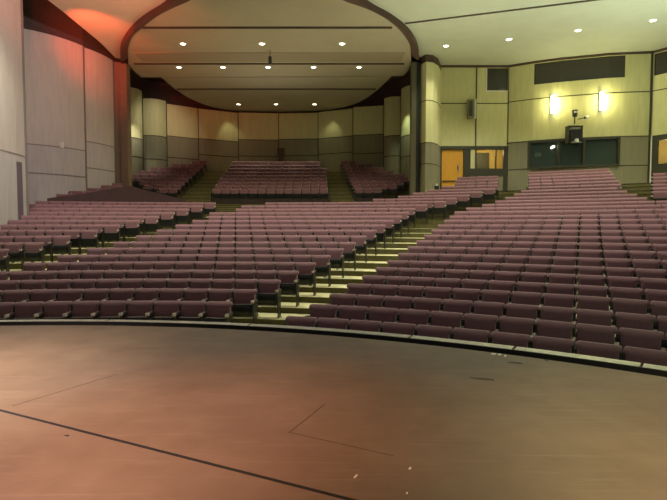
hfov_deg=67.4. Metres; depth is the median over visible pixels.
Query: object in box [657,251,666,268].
seat
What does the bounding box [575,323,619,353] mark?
seat
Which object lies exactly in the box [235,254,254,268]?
seat
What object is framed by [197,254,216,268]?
seat
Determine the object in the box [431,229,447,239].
seat
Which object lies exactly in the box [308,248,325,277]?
seat
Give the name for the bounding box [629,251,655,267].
seat
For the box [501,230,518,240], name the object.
seat
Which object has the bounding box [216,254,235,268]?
seat
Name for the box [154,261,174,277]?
seat
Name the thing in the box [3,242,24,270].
seat
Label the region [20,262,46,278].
seat
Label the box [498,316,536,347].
seat
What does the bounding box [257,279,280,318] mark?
seat
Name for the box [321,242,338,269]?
seat
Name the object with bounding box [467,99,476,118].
wall speaker
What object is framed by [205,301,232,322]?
seat
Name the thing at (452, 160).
door
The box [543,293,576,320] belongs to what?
seat
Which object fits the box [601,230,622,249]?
seat
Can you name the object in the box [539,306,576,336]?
seat
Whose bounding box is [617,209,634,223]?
seat
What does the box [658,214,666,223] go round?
seat
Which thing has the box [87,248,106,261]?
seat
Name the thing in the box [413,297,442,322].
seat
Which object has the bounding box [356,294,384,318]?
seat
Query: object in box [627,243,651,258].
seat
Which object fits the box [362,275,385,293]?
seat
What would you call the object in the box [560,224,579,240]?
seat
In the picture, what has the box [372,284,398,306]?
seat
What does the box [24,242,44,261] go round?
seat
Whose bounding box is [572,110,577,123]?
wall spotlight
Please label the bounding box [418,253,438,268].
seat
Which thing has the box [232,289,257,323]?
seat
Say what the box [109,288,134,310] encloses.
seat
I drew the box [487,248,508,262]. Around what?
seat
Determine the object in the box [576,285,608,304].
seat
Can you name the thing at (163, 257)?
seat
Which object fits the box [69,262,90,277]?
seat
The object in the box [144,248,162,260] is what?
seat
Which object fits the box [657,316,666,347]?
seat
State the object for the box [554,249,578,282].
seat
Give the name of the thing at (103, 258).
seat
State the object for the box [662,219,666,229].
seat
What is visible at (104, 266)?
seat
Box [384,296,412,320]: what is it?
seat
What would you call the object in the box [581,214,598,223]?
seat
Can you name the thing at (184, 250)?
seat
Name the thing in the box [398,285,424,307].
seat
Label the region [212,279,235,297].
seat
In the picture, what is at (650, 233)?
seat
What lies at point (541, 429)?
floor
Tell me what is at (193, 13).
ceiling
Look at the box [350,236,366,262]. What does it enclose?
seat
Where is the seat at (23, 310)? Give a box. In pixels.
[13,301,43,319]
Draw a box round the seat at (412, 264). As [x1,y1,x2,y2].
[409,261,429,276]
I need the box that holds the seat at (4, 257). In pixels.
[0,249,9,278]
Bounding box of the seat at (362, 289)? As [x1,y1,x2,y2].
[343,283,372,304]
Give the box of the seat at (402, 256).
[398,253,417,267]
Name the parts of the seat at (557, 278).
backrest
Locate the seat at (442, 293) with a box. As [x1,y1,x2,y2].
[425,286,452,309]
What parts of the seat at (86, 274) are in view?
backrest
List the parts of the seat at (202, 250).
backrest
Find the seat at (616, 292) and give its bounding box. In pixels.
[609,287,642,319]
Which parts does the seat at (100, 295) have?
backrest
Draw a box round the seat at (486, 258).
[482,255,503,270]
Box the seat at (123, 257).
[119,254,139,268]
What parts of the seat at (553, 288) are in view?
backrest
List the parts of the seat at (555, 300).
backrest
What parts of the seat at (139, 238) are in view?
backrest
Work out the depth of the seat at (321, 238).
16.34 m
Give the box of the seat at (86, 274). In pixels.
[81,270,104,287]
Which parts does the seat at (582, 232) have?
backrest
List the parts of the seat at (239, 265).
backrest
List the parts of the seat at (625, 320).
backrest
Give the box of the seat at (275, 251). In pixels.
[272,248,289,261]
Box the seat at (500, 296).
[481,289,511,314]
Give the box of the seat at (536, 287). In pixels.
[516,281,544,304]
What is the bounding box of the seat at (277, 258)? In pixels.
[273,255,291,268]
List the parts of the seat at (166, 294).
backrest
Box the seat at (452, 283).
[435,278,460,297]
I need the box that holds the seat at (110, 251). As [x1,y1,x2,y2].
[106,248,124,260]
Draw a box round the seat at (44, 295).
[30,289,57,311]
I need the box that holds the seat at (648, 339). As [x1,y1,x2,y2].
[618,327,666,359]
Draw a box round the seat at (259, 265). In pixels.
[255,262,275,277]
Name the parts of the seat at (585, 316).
backrest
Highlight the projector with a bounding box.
[565,125,582,143]
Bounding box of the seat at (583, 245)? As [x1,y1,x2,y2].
[578,242,602,257]
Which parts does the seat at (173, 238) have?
backrest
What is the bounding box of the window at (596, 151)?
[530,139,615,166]
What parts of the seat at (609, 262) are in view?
backrest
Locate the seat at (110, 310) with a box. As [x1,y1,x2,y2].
[98,301,126,319]
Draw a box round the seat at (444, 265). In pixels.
[430,261,452,277]
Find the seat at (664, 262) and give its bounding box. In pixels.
[662,260,666,278]
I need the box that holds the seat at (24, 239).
[14,236,33,262]
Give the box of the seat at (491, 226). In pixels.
[488,224,504,234]
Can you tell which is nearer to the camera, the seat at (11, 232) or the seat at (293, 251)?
the seat at (293, 251)
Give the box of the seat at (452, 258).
[439,254,459,268]
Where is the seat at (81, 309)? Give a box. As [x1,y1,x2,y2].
[71,301,99,318]
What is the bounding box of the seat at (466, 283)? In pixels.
[461,279,487,299]
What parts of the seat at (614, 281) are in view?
backrest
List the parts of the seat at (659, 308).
backrest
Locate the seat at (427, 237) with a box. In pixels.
[424,235,440,246]
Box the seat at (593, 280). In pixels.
[577,274,607,296]
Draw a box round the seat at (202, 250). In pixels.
[199,248,217,260]
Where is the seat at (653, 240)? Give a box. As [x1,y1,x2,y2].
[649,237,666,250]
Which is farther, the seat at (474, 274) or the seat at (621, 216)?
the seat at (621, 216)
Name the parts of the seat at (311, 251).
backrest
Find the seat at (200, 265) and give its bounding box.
[195,261,215,277]
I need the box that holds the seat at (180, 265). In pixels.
[175,261,195,277]
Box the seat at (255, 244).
[253,242,269,253]
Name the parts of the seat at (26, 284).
backrest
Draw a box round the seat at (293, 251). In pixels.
[290,248,307,261]
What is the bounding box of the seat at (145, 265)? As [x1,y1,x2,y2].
[133,261,154,277]
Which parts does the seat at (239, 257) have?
backrest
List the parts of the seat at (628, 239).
backrest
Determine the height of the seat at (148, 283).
0.850 m
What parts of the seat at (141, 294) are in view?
backrest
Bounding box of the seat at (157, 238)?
[153,235,169,247]
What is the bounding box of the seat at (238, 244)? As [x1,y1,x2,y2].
[235,242,252,253]
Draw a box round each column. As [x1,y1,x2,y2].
[119,64,131,186]
[420,54,440,194]
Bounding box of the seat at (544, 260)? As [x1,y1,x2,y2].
[528,256,551,273]
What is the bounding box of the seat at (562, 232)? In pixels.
[559,230,578,242]
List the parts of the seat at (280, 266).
backrest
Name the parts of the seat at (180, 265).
backrest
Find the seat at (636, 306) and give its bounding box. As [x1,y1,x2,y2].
[612,298,650,333]
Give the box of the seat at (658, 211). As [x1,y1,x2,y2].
[655,209,666,218]
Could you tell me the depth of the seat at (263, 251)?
14.97 m
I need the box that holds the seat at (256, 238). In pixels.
[252,235,268,247]
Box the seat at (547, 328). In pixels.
[536,319,576,353]
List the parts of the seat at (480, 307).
backrest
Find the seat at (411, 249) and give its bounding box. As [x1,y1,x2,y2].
[407,246,425,260]
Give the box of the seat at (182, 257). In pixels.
[178,254,197,268]
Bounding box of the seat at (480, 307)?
[473,301,505,331]
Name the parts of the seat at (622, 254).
backrest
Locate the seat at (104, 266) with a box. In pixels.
[91,262,112,277]
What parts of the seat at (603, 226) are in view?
backrest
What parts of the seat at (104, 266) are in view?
backrest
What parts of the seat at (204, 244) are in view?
backrest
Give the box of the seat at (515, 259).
[504,255,527,271]
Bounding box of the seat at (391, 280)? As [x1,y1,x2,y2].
[386,276,409,294]
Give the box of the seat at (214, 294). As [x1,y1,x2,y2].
[208,289,232,311]
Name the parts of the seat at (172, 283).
backrest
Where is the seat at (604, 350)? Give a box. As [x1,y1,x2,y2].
[575,340,621,359]
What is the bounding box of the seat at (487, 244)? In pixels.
[473,241,491,254]
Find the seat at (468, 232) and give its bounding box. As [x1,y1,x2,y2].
[465,230,482,240]
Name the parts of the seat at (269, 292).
backrest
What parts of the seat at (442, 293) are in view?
backrest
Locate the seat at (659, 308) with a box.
[650,301,666,329]
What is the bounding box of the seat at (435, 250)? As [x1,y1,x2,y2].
[427,246,445,260]
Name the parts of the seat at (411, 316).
backrest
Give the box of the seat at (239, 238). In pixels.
[236,235,251,241]
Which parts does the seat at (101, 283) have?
backrest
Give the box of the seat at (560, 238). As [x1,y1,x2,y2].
[557,236,578,256]
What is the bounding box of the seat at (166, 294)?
[159,288,184,310]
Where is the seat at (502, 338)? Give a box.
[490,331,530,348]
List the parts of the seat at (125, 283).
backrest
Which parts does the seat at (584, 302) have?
backrest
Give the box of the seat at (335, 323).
[316,317,348,329]
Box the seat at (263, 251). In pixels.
[253,248,271,260]
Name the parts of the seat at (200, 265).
backrest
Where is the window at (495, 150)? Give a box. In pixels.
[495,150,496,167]
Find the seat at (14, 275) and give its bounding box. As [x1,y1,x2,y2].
[9,271,33,288]
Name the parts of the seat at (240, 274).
backrest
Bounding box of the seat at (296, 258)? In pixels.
[292,255,311,286]
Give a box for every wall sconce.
[550,95,554,113]
[599,92,603,110]
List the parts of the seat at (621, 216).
backrest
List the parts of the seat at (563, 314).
backrest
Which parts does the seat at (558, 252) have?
backrest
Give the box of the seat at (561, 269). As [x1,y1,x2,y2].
[550,265,576,304]
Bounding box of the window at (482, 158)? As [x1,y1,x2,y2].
[476,153,488,167]
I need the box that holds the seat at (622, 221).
[619,219,639,235]
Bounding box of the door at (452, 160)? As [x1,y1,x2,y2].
[442,150,462,185]
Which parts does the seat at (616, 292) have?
backrest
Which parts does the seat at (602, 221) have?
backrest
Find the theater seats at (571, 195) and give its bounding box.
[0,161,666,254]
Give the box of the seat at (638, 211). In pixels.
[635,209,653,223]
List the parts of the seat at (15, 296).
backrest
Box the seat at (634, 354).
[623,346,666,366]
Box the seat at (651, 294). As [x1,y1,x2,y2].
[644,289,666,313]
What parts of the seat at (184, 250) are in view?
backrest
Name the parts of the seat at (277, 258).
backrest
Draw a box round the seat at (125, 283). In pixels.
[120,279,143,297]
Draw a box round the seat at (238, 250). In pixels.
[235,248,253,260]
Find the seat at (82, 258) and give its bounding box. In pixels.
[78,255,98,268]
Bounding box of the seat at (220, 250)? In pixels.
[218,248,235,260]
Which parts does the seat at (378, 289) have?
backrest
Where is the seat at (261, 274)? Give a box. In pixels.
[256,270,277,287]
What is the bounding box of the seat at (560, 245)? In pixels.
[556,242,578,256]
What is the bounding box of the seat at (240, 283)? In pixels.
[235,279,258,315]
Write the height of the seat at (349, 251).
0.850 m
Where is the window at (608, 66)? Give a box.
[534,55,625,84]
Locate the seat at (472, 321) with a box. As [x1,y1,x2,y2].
[463,313,498,342]
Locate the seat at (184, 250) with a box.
[181,248,199,260]
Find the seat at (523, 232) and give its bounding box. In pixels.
[520,230,538,241]
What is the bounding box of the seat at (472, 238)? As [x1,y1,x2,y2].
[460,235,477,246]
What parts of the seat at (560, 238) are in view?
backrest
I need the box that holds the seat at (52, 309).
[42,301,71,318]
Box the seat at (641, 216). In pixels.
[638,214,657,223]
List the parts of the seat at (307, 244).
backrest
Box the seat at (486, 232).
[483,230,500,240]
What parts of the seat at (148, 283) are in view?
backrest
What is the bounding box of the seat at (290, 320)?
[285,316,316,326]
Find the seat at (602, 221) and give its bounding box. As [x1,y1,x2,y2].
[599,219,618,236]
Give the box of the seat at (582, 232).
[579,230,600,242]
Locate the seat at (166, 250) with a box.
[163,248,180,260]
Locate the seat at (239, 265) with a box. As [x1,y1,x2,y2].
[235,262,255,277]
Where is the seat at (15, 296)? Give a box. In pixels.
[2,290,30,311]
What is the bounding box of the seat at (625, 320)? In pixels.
[615,312,657,341]
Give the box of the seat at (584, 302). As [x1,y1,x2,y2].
[576,295,612,321]
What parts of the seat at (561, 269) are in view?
backrest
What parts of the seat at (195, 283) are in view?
backrest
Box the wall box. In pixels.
[278,148,283,161]
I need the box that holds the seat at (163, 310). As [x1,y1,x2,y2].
[152,301,180,320]
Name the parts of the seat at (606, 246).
backrest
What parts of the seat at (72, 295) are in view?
backrest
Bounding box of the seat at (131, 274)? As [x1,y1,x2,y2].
[126,270,148,286]
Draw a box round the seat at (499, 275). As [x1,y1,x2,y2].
[494,271,520,290]
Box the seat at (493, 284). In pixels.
[488,280,515,301]
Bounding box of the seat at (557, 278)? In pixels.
[548,273,577,301]
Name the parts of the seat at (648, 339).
backrest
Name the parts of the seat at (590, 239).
backrest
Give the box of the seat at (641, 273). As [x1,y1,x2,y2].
[635,268,665,287]
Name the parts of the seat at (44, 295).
backrest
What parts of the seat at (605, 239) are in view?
backrest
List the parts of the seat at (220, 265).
backrest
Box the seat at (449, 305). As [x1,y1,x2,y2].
[442,299,473,326]
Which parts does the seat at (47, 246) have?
backrest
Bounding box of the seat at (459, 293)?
[452,288,481,312]
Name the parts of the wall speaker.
trim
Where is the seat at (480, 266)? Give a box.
[476,262,498,279]
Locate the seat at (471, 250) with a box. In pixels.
[467,247,486,262]
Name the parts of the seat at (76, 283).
backrest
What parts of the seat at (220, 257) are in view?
backrest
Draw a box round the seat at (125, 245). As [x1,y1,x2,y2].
[112,242,130,253]
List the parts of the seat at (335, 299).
backrest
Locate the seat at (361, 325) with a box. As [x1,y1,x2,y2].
[348,319,381,331]
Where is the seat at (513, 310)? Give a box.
[505,303,539,332]
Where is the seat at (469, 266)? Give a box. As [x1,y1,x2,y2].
[453,262,475,278]
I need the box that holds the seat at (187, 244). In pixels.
[184,242,200,253]
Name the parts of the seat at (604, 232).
backrest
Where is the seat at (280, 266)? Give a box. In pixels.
[275,262,295,295]
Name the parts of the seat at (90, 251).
backrest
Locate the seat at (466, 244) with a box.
[453,241,471,253]
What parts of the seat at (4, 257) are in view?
backrest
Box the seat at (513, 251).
[509,248,530,263]
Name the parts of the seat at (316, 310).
backrest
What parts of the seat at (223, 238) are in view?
backrest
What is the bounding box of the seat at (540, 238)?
[537,236,556,248]
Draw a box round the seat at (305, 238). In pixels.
[301,235,317,247]
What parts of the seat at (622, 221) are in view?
backrest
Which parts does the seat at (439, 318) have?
backrest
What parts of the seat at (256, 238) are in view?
backrest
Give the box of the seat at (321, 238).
[317,235,333,247]
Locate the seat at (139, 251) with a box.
[125,248,143,260]
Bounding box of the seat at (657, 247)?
[653,244,666,259]
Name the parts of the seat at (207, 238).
backrest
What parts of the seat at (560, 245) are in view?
backrest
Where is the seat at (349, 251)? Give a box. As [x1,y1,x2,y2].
[339,242,355,270]
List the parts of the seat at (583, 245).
backrest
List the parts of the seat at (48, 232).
backrest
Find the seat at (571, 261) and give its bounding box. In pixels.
[552,256,577,274]
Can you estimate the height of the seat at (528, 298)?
0.850 m
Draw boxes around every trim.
[0,319,107,325]
[0,409,356,499]
[12,374,116,405]
[100,320,249,329]
[120,0,418,61]
[133,27,403,89]
[133,53,404,61]
[243,324,410,342]
[289,432,393,455]
[290,404,324,431]
[405,0,598,23]
[406,335,513,354]
[409,62,419,197]
[441,47,666,67]
[470,150,474,167]
[510,347,640,372]
[639,363,666,376]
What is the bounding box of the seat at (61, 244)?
[52,236,71,254]
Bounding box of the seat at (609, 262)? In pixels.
[604,258,630,280]
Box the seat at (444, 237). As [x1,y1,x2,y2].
[442,235,458,246]
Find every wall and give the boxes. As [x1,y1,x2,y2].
[0,0,28,227]
[23,0,126,182]
[24,29,87,203]
[47,186,186,204]
[84,48,116,190]
[130,73,420,112]
[130,87,143,173]
[143,98,167,172]
[167,104,198,166]
[198,109,238,171]
[238,113,278,164]
[278,113,317,171]
[318,108,352,171]
[352,105,382,168]
[383,96,399,173]
[400,84,420,185]
[441,67,508,145]
[442,150,502,188]
[507,51,653,190]
[651,50,666,179]
[658,140,666,163]
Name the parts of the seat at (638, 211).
backrest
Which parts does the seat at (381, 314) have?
backrest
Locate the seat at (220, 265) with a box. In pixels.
[215,261,235,277]
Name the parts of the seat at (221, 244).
backrest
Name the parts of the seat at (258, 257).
backrest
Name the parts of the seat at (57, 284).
backrest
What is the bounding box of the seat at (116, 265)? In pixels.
[112,262,133,277]
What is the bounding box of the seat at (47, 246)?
[33,236,52,261]
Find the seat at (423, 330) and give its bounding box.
[416,324,451,338]
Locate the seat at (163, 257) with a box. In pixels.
[159,254,177,268]
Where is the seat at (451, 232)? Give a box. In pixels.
[448,229,464,240]
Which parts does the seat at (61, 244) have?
backrest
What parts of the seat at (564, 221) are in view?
backrest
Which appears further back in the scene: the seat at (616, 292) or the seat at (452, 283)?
the seat at (452, 283)
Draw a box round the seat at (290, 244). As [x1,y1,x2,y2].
[287,242,303,253]
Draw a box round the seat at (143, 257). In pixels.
[139,254,158,268]
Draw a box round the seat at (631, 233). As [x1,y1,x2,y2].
[623,230,644,242]
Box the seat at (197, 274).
[192,270,213,286]
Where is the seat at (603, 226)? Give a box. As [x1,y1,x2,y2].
[600,224,619,242]
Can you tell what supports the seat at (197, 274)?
on the floor at (338, 191)
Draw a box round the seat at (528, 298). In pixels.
[511,291,543,318]
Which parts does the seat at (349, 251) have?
backrest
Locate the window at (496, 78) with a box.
[486,68,507,91]
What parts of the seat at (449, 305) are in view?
backrest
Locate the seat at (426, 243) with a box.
[416,240,433,252]
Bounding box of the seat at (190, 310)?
[178,301,206,321]
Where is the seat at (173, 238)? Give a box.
[170,235,186,247]
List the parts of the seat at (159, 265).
backrest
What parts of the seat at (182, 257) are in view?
backrest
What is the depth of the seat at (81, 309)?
10.15 m
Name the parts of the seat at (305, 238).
backrest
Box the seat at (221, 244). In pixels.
[218,242,235,252]
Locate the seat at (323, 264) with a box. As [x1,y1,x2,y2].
[312,255,330,286]
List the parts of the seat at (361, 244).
backrest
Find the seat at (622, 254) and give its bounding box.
[603,250,628,273]
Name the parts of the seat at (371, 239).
backrest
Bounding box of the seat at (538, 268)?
[524,264,549,282]
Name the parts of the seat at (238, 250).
backrest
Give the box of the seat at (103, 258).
[99,255,119,268]
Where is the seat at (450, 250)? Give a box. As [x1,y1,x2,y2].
[446,247,465,261]
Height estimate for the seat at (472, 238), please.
0.850 m
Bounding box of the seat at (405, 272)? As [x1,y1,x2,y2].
[398,268,420,285]
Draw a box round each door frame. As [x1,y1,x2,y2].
[440,146,508,190]
[649,134,666,182]
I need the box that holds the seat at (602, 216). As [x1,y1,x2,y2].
[599,214,617,218]
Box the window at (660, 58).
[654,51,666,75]
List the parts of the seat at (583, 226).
backrest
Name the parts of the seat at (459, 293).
backrest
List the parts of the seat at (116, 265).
backrest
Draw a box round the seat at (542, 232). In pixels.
[539,230,557,241]
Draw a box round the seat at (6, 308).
[0,302,14,319]
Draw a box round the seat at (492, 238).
[478,235,496,247]
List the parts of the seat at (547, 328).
backrest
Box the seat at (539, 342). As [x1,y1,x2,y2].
[531,335,574,352]
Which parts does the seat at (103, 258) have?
backrest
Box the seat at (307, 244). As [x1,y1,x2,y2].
[304,242,320,254]
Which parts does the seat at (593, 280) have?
backrest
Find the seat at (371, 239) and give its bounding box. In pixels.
[361,230,376,254]
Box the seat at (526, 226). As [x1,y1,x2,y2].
[523,224,540,235]
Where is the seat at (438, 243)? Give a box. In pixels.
[434,240,452,253]
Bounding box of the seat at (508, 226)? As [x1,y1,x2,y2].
[505,224,522,234]
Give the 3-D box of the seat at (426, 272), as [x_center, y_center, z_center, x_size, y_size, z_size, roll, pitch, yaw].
[2.264,0.870,11.509,0.571,0.850,0.437,1,3,22]
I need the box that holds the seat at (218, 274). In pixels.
[213,270,234,283]
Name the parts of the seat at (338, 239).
backrest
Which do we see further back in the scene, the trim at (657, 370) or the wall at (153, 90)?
the wall at (153, 90)
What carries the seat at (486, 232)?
on the floor at (338, 191)
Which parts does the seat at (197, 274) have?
backrest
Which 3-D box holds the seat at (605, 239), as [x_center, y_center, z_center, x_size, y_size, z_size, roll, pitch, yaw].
[7.461,0.064,13.375,0.571,0.850,0.437,2,3,33]
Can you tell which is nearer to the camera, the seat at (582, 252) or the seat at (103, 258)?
the seat at (582, 252)
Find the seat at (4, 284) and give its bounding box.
[0,280,20,299]
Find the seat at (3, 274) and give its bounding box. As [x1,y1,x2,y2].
[0,271,8,279]
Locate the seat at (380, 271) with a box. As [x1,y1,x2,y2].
[373,267,397,284]
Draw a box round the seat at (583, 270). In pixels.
[577,266,605,283]
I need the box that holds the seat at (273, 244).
[270,242,286,253]
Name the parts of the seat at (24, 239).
backrest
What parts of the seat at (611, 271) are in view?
backrest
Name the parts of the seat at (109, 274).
backrest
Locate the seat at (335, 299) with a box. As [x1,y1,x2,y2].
[327,293,356,316]
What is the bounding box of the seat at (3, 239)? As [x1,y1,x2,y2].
[0,236,14,262]
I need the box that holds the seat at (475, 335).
[452,328,489,342]
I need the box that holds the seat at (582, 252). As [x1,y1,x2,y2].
[578,249,603,266]
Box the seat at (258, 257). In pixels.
[254,254,273,268]
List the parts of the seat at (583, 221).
backrest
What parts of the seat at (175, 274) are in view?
backrest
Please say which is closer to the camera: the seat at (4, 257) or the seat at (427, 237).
the seat at (4, 257)
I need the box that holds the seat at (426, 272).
[421,268,443,286]
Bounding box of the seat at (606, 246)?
[602,243,625,265]
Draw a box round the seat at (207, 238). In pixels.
[203,235,219,247]
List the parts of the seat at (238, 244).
backrest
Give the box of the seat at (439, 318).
[430,311,463,338]
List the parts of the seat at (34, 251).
backrest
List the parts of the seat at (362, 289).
backrest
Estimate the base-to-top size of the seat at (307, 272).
0.850 m
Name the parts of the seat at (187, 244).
backrest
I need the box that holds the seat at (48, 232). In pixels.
[45,230,63,254]
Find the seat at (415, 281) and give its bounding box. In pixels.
[410,277,434,297]
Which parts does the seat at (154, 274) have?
backrest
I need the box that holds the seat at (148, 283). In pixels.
[143,279,166,297]
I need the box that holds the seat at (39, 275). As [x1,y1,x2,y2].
[33,271,57,287]
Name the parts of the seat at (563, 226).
backrest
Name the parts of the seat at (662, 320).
backrest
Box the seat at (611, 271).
[606,267,634,294]
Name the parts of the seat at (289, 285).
backrest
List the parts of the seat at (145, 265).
backrest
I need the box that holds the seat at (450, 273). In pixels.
[444,269,468,287]
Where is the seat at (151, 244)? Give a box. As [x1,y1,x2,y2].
[149,242,165,253]
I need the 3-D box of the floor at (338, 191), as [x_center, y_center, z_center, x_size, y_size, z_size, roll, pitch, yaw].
[0.016,-1.276,19.509,68.079,7.157,44.511,0,3,0]
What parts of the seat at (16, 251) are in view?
backrest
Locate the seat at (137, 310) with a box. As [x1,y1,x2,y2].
[125,301,153,319]
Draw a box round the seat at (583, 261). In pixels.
[578,257,603,275]
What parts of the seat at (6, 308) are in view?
armrest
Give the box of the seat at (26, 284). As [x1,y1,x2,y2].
[20,280,46,298]
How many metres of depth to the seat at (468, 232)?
15.95 m
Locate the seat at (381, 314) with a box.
[368,307,398,331]
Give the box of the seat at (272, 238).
[268,235,284,247]
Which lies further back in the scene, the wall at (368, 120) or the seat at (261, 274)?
the wall at (368, 120)
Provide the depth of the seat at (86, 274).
12.52 m
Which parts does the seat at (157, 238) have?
backrest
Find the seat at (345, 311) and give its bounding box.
[338,305,368,329]
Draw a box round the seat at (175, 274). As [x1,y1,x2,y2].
[170,270,192,286]
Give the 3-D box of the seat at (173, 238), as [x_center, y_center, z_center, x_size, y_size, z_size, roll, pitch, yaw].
[-5.169,-0.058,16.574,0.571,0.850,0.437,0,3,-3]
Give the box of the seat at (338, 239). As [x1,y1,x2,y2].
[334,236,349,261]
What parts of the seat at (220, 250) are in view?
backrest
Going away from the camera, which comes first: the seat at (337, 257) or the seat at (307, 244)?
the seat at (337, 257)
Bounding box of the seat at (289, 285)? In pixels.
[277,271,299,306]
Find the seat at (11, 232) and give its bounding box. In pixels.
[8,230,26,241]
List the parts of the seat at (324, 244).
backrest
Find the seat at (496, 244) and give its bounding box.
[492,241,512,254]
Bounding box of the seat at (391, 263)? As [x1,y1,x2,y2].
[387,260,407,275]
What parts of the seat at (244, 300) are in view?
backrest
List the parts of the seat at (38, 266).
backrest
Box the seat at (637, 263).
[632,259,660,276]
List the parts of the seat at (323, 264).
backrest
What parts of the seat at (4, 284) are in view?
backrest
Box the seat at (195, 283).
[190,279,212,297]
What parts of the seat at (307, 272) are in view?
backrest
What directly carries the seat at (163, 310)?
on the floor at (338, 191)
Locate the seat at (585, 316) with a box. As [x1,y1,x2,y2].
[576,309,615,340]
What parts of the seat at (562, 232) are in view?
backrest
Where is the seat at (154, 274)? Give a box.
[149,270,170,286]
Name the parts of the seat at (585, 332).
backrest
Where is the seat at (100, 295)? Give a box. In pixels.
[83,288,109,310]
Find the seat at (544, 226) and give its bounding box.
[541,224,559,235]
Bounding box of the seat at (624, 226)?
[621,224,641,236]
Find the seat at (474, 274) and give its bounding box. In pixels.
[469,270,493,289]
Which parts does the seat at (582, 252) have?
backrest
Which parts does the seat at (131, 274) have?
backrest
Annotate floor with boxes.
[0,172,650,353]
[0,325,666,499]
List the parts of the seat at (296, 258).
backrest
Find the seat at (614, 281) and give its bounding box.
[607,276,638,305]
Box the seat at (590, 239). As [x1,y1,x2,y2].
[579,236,601,249]
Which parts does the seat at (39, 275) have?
backrest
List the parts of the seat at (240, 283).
backrest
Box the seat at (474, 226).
[471,224,486,234]
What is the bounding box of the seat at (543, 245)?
[534,242,554,255]
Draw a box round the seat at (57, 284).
[46,279,71,298]
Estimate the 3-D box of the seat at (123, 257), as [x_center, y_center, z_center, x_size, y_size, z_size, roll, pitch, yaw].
[-5.781,0.562,14.092,0.571,0.850,0.437,0,3,-5]
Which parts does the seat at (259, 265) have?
backrest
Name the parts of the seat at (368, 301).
backrest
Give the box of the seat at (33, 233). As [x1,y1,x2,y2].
[27,230,45,254]
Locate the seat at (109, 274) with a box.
[104,270,126,287]
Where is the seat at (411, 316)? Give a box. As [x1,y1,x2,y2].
[398,309,430,335]
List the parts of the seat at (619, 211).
backrest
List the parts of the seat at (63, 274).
backrest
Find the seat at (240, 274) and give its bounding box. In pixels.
[234,270,256,287]
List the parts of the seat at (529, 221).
backrest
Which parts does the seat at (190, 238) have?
backrest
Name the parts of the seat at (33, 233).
backrest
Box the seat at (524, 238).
[516,235,535,247]
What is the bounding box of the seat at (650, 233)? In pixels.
[646,230,666,243]
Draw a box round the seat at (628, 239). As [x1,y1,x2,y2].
[624,236,647,255]
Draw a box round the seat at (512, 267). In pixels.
[500,263,523,281]
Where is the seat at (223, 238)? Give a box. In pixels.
[219,235,235,247]
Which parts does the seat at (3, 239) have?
backrest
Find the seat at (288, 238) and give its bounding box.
[285,235,300,247]
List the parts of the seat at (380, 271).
backrest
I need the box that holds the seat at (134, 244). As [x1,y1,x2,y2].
[131,242,148,253]
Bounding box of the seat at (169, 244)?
[166,242,183,253]
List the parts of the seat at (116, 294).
backrest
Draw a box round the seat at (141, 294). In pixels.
[134,288,159,310]
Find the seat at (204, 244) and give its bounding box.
[201,242,218,253]
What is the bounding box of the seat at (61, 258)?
[57,255,77,269]
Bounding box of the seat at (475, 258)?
[460,254,481,269]
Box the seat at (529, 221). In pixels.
[526,219,542,235]
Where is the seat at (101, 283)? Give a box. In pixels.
[96,279,119,297]
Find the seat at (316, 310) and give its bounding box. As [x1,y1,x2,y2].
[304,304,338,326]
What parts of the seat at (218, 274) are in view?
backrest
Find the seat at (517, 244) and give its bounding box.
[513,241,533,255]
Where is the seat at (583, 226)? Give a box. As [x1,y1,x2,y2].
[580,224,599,235]
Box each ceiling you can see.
[49,0,666,64]
[127,58,420,84]
[128,0,410,112]
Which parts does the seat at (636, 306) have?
backrest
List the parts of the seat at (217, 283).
backrest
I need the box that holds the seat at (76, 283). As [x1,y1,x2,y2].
[71,279,96,297]
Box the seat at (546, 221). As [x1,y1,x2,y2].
[543,219,560,229]
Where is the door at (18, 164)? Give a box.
[16,161,23,219]
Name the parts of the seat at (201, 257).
backrest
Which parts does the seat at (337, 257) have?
backrest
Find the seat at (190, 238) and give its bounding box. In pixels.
[186,235,202,247]
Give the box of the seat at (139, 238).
[132,235,152,247]
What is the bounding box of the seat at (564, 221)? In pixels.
[561,219,579,242]
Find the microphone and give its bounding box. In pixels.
[268,56,271,64]
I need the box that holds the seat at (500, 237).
[497,235,515,247]
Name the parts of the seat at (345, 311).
backrest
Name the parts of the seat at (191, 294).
backrest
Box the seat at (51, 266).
[46,262,68,278]
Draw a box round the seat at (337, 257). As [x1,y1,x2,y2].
[326,248,344,277]
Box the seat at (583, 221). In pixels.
[580,219,599,229]
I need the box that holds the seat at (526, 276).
[521,272,547,292]
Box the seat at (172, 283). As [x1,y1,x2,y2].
[167,279,189,297]
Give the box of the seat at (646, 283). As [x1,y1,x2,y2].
[639,278,666,299]
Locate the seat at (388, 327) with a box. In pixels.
[381,322,415,336]
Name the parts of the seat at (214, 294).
backrest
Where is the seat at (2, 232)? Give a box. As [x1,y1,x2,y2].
[0,230,7,235]
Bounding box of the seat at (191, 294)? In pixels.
[184,288,208,310]
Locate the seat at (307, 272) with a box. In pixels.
[296,262,316,295]
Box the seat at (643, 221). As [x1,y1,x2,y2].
[640,219,660,229]
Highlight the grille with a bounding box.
[469,100,472,115]
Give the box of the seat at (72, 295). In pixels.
[57,289,83,310]
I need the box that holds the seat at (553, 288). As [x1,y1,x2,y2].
[545,283,576,306]
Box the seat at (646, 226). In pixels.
[643,224,664,236]
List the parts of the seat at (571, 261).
backrest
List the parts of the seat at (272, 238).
backrest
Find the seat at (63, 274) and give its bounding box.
[58,270,81,287]
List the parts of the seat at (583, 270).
backrest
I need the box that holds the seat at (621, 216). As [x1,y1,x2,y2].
[618,214,636,229]
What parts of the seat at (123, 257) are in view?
backrest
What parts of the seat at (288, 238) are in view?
backrest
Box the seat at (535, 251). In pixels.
[531,248,553,264]
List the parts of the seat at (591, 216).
backrest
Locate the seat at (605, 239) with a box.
[601,236,623,257]

